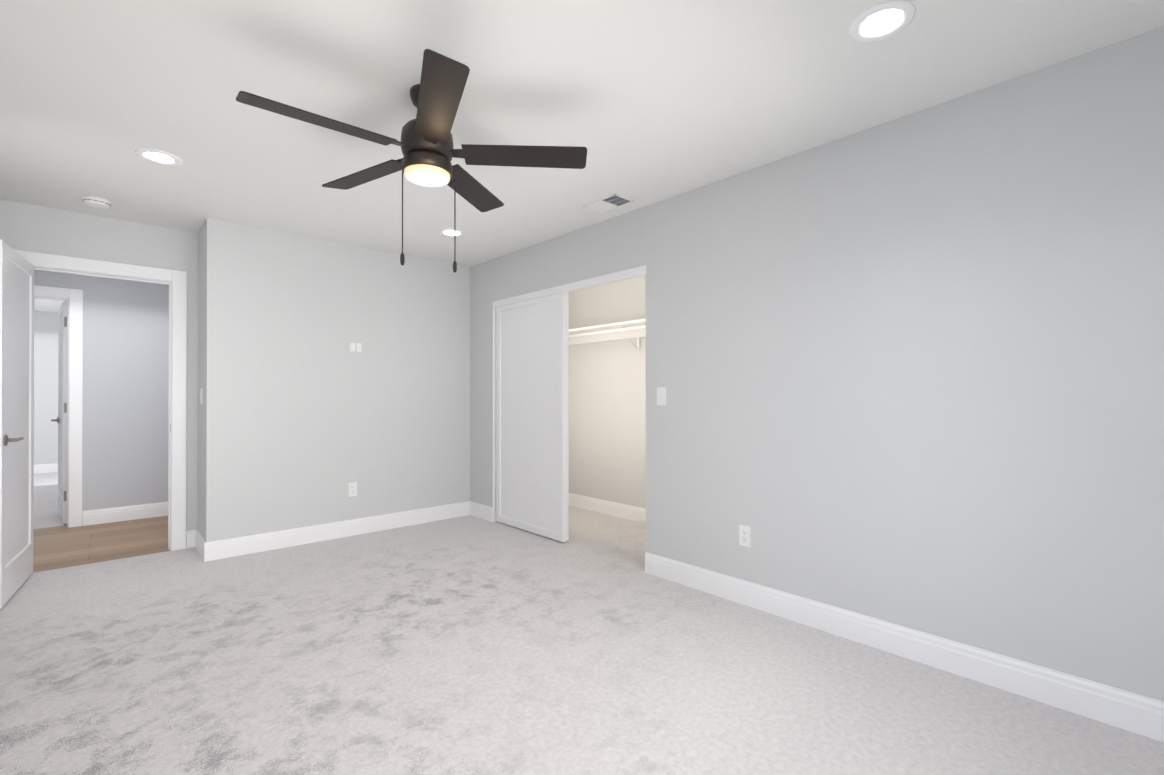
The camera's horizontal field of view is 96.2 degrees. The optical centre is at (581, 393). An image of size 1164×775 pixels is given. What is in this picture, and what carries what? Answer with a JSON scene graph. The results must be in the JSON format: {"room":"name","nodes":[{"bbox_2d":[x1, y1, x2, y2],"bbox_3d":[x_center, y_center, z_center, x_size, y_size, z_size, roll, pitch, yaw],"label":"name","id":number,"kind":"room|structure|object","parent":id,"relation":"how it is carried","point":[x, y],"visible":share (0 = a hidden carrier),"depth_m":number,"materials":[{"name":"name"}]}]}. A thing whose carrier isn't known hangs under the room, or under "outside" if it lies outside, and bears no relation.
{"room":"empty bedroom","nodes":[
{"label":"empty bedroom","id":0,"kind":"room"},
{"bbox_2d":[34,311,57,464],"bbox_3d":[-8.259,-0.016,7.859,3.400,2.440,0.120,0,0,-43],"label":"wall","id":1,"kind":"structure","parent":0,"point":[45,384],"depth_m":7.91,"materials":[{"name":"paint"}]},
{"bbox_2d":[34,463,57,473],"bbox_3d":[-8.218,1.137,7.802,3.090,0.133,0.014,0,0,-43],"label":"baseboard","id":2,"kind":"structure","parent":1,"relation":"attached to","point":[45,468],"depth_m":7.89,"materials":[{"name":"white wood"}]},
{"bbox_2d":[34,472,65,528],"bbox_3d":[-6.677,1.248,6.131,3.400,0.100,4.800,0,0,-43],"label":"floor","id":3,"kind":"structure","parent":0,"point":[46,514],"depth_m":5.77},
{"bbox_2d":[0,199,197,530],"bbox_3d":[-3.540,-0.029,3.638,1.386,2.440,0.120,0,0,-43],"label":"wall","id":4,"kind":"structure","parent":0,"point":[34,228],"depth_m":3.79,"materials":[{"name":"paint"}]},
{"bbox_2d":[0,239,33,608],"bbox_3d":[-3.408,0.169,3.139,0.144,2.016,0.750,0,0,-37],"label":"entry door","id":5,"kind":"structure","parent":4,"relation":"in","point":[16,412],"depth_m":3.12,"materials":[{"name":"white wood"}]},
{"bbox_2d":[15,250,186,550],"bbox_3d":[-3.425,0.129,3.738,0.938,2.125,0.173,0,0,-43],"label":"door frame","id":6,"kind":"structure","parent":4,"relation":"attached to","point":[177,279],"depth_m":3.96,"materials":[{"name":"white wood"}]},
{"bbox_2d":[186,529,197,548],"bbox_3d":[-3.451,1.124,3.626,1.266,0.133,0.014,0,0,-43],"label":"baseboard","id":7,"kind":"structure","parent":4,"relation":"attached to","point":[190,538],"depth_m":4.02,"materials":[{"name":"white wood"}]},
{"bbox_2d":[33,516,169,572],"bbox_3d":[-3.843,1.243,4.374,4.000,0.100,1.620,0,0,-43],"label":"floor","id":8,"kind":"structure","parent":0,"point":[59,547],"depth_m":4.17,"materials":[{"name":"brown wood"}]},
{"bbox_2d":[34,270,168,525],"bbox_3d":[-4.351,-0.025,4.931,4.000,2.440,0.120,0,0,-43],"label":"wall","id":9,"kind":"structure","parent":0,"point":[125,384],"depth_m":4.89,"materials":[{"name":"paint"}]},
{"bbox_2d":[34,285,82,527],"bbox_3d":[-4.897,0.131,4.439,0.946,2.125,0.171,0,0,-43],"label":"door frame","id":10,"kind":"structure","parent":9,"relation":"attached to","point":[75,296],"depth_m":4.66,"materials":[{"name":"white wood"}]},
{"bbox_2d":[51,301,66,523],"bbox_3d":[-4.961,0.175,4.993,0.755,2.016,0.144,0,0,42],"label":"room door","id":11,"kind":"structure","parent":9,"relation":"in","point":[61,419],"depth_m":4.91,"materials":[{"name":"white wood"}]},
{"bbox_2d":[83,502,167,525],"bbox_3d":[-4.305,1.128,4.878,3.760,0.133,0.014,0,0,-43],"label":"baseboard","id":12,"kind":"structure","parent":9,"relation":"attached to","point":[110,515],"depth_m":4.89,"materials":[{"name":"white wood"}]},
{"bbox_2d":[197,218,469,541],"bbox_3d":[-1.671,-0.025,5.032,3.254,2.440,0.595,0,0,-43],"label":"wall","id":13,"kind":"structure","parent":0,"point":[306,415],"depth_m":4.23,"materials":[{"name":"paint"}]},
{"bbox_2d":[195,530,206,560],"bbox_3d":[-2.829,1.125,3.874,0.014,0.133,0.489,0,0,-43],"label":"baseboard return","id":14,"kind":"object","parent":13,"relation":"attached to","point":[199,542],"visible":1,"depth_m":3.86,"materials":[{"name":"white wood"}]},
{"bbox_2d":[200,388,201,403],"bbox_3d":[-2.844,0.022,3.897,0.010,0.115,0.070,0,0,-43],"label":"light switch","id":15,"kind":"object","parent":13,"relation":"attached to","point":[200,395],"visible":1,"depth_m":3.88,"materials":[{"name":"white plastic"}]},
{"bbox_2d":[204,501,469,561],"bbox_3d":[-1.886,1.127,4.418,2.137,0.133,0.014,0,0,-43],"label":"baseboard","id":16,"kind":"structure","parent":13,"relation":"attached to","point":[231,547],"depth_m":4.24,"materials":[{"name":"white wood"}]},
{"bbox_2d":[348,482,356,496],"bbox_3d":[-1.925,0.808,4.386,0.070,0.115,0.009,0,0,-43],"label":"outlet","id":17,"kind":"object","parent":13,"relation":"attached to","point":[352,489],"visible":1,"depth_m":4.38,"materials":[{"name":"white plastic"}]},
{"bbox_2d":[350,343,361,351],"bbox_3d":[-1.908,-0.387,4.406,0.094,0.072,0.009,0,0,-43],"label":"light switch","id":18,"kind":"object","parent":13,"relation":"attached to","point":[358,347],"visible":1,"depth_m":4.41,"materials":[{"name":"white plastic"}]},
{"bbox_2d":[0,506,1163,774],"bbox_3d":[-0.418,1.238,2.638,4.640,0.100,5.570,0,0,-43],"label":"floor carpet","id":19,"kind":"object","parent":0,"point":[470,646],"visible":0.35,"depth_m":2.16,"materials":[{"name":"grey carpet"}]},
{"bbox_2d":[0,0,1163,312],"bbox_3d":[-3.189,-1.297,4.460,6.270,0.100,11.990,0,0,-43],"label":"ceiling","id":20,"kind":"structure","parent":0,"point":[646,102],"depth_m":2.17,"materials":[{"name":"paint"}]},
{"bbox_2d":[81,196,111,208],"bbox_3d":[-3.143,-1.230,3.382,0.144,0.039,0.144,0,0,-43],"label":"smoke detector","id":21,"kind":"object","parent":20,"relation":"attached to","point":[95,202],"visible":1,"depth_m":3.35,"materials":[{"name":"white plastic"}]},
{"bbox_2d":[135,148,182,165],"bbox_3d":[-2.240,-1.248,2.768,0.196,0.007,0.196,0,0,-43],"label":"recessed light","id":22,"kind":"object","parent":20,"relation":"in","point":[159,157],"visible":1,"depth_m":2.76,"materials":[{"name":"white plastic"}]},
{"bbox_2d":[236,49,586,272],"bbox_3d":[-0.681,-0.894,2.163,1.258,0.719,1.300,0,0,-43],"label":"ceiling fan","id":23,"kind":"object","parent":20,"relation":"hanging from","point":[429,151],"visible":1,"depth_m":2.12,"materials":[{"name":"brown metal"}]},
{"bbox_2d":[439,229,464,236],"bbox_3d":[-1.007,-1.244,4.057,0.196,0.007,0.196,0,0,-43],"label":"recessed light","id":24,"kind":"object","parent":20,"relation":"in","point":[450,232],"visible":0.94,"depth_m":4.05,"materials":[{"name":"white plastic"}]},
{"bbox_2d":[583,194,633,212],"bbox_3d":[0.172,-1.246,3.438,0.180,0.007,0.300,0,0,-43],"label":"ceiling vent","id":25,"kind":"object","parent":20,"relation":"in","point":[608,203],"visible":1,"depth_m":3.43,"materials":[{"name":"metal"}]},
{"bbox_2d":[849,0,915,41],"bbox_3d":[1.012,-1.251,1.765,0.196,0.007,0.196,0,0,-43],"label":"recessed light","id":26,"kind":"object","parent":20,"relation":"in","point":[882,21],"visible":1,"depth_m":1.75,"materials":[{"name":"white plastic"}]},
{"bbox_2d":[569,275,645,508],"bbox_3d":[0.581,-0.025,4.896,0.120,2.440,2.640,0,0,-43],"label":"wall","id":27,"kind":"structure","parent":0,"point":[607,420],"depth_m":5.15,"materials":[{"name":"paint"}]},
{"bbox_2d":[569,493,645,523],"bbox_3d":[0.532,1.128,4.847,0.014,0.133,2.400,0,0,-43],"label":"baseboard","id":28,"kind":"structure","parent":27,"relation":"attached to","point":[629,512],"depth_m":5.12,"materials":[{"name":"white wood"}]},
{"bbox_2d":[569,319,645,349],"bbox_3d":[0.419,-0.515,4.748,0.319,0.219,2.398,0,0,-43],"label":"closet shelf","id":29,"kind":"object","parent":27,"relation":"attached to","point":[621,330],"visible":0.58,"depth_m":4.93,"materials":[{"name":"white wood"}]},
{"bbox_2d":[470,26,1163,701],"bbox_3d":[0.663,-0.030,3.312,0.120,2.440,5.095,0,0,-43],"label":"wall","id":30,"kind":"structure","parent":0,"point":[906,370],"depth_m":2.28,"materials":[{"name":"paint"}]},
{"bbox_2d":[496,292,565,541],"bbox_3d":[-0.462,0.184,4.494,0.032,1.995,0.950,0,0,-43],"label":"closet door","id":31,"kind":"structure","parent":30,"relation":"in","point":[531,415],"depth_m":4.44,"materials":[{"name":"white wood"}]},
{"bbox_2d":[566,292,568,540],"bbox_3d":[-0.440,0.184,4.535,0.032,1.995,0.950,0,0,-43],"label":"closet door","id":32,"kind":"structure","parent":30,"relation":"in","point":[567,415],"depth_m":4.19,"materials":[{"name":"white wood"}]},
{"bbox_2d":[493,265,645,521],"bbox_3d":[-0.155,0.171,4.200,0.124,2.044,1.863,0,0,-43],"label":"trim","id":33,"kind":"structure","parent":30,"relation":"attached to","point":[611,278],"depth_m":4.34,"materials":[{"name":"white wood"}]},
{"bbox_2d":[657,387,665,404],"bbox_3d":[0.512,0.020,3.381,0.010,0.115,0.070,0,0,-43],"label":"light switch","id":34,"kind":"object","parent":30,"relation":"attached to","point":[661,395],"visible":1,"depth_m":3.38,"materials":[{"name":"white plastic"}]},
{"bbox_2d":[739,525,750,547],"bbox_3d":[0.916,0.804,2.939,0.009,0.115,0.070,0,0,-43],"label":"outlet","id":35,"kind":"object","parent":30,"relation":"attached to","point":[744,535],"visible":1,"depth_m":2.93,"materials":[{"name":"white plastic"}]},
{"bbox_2d":[470,501,1163,741],"bbox_3d":[0.574,1.123,3.308,0.014,0.133,4.975,0,0,-43],"label":"baseboard","id":36,"kind":"structure","parent":30,"relation":"attached to","point":[1126,710],"depth_m":2.25,"materials":[{"name":"white wood"}]}
]}

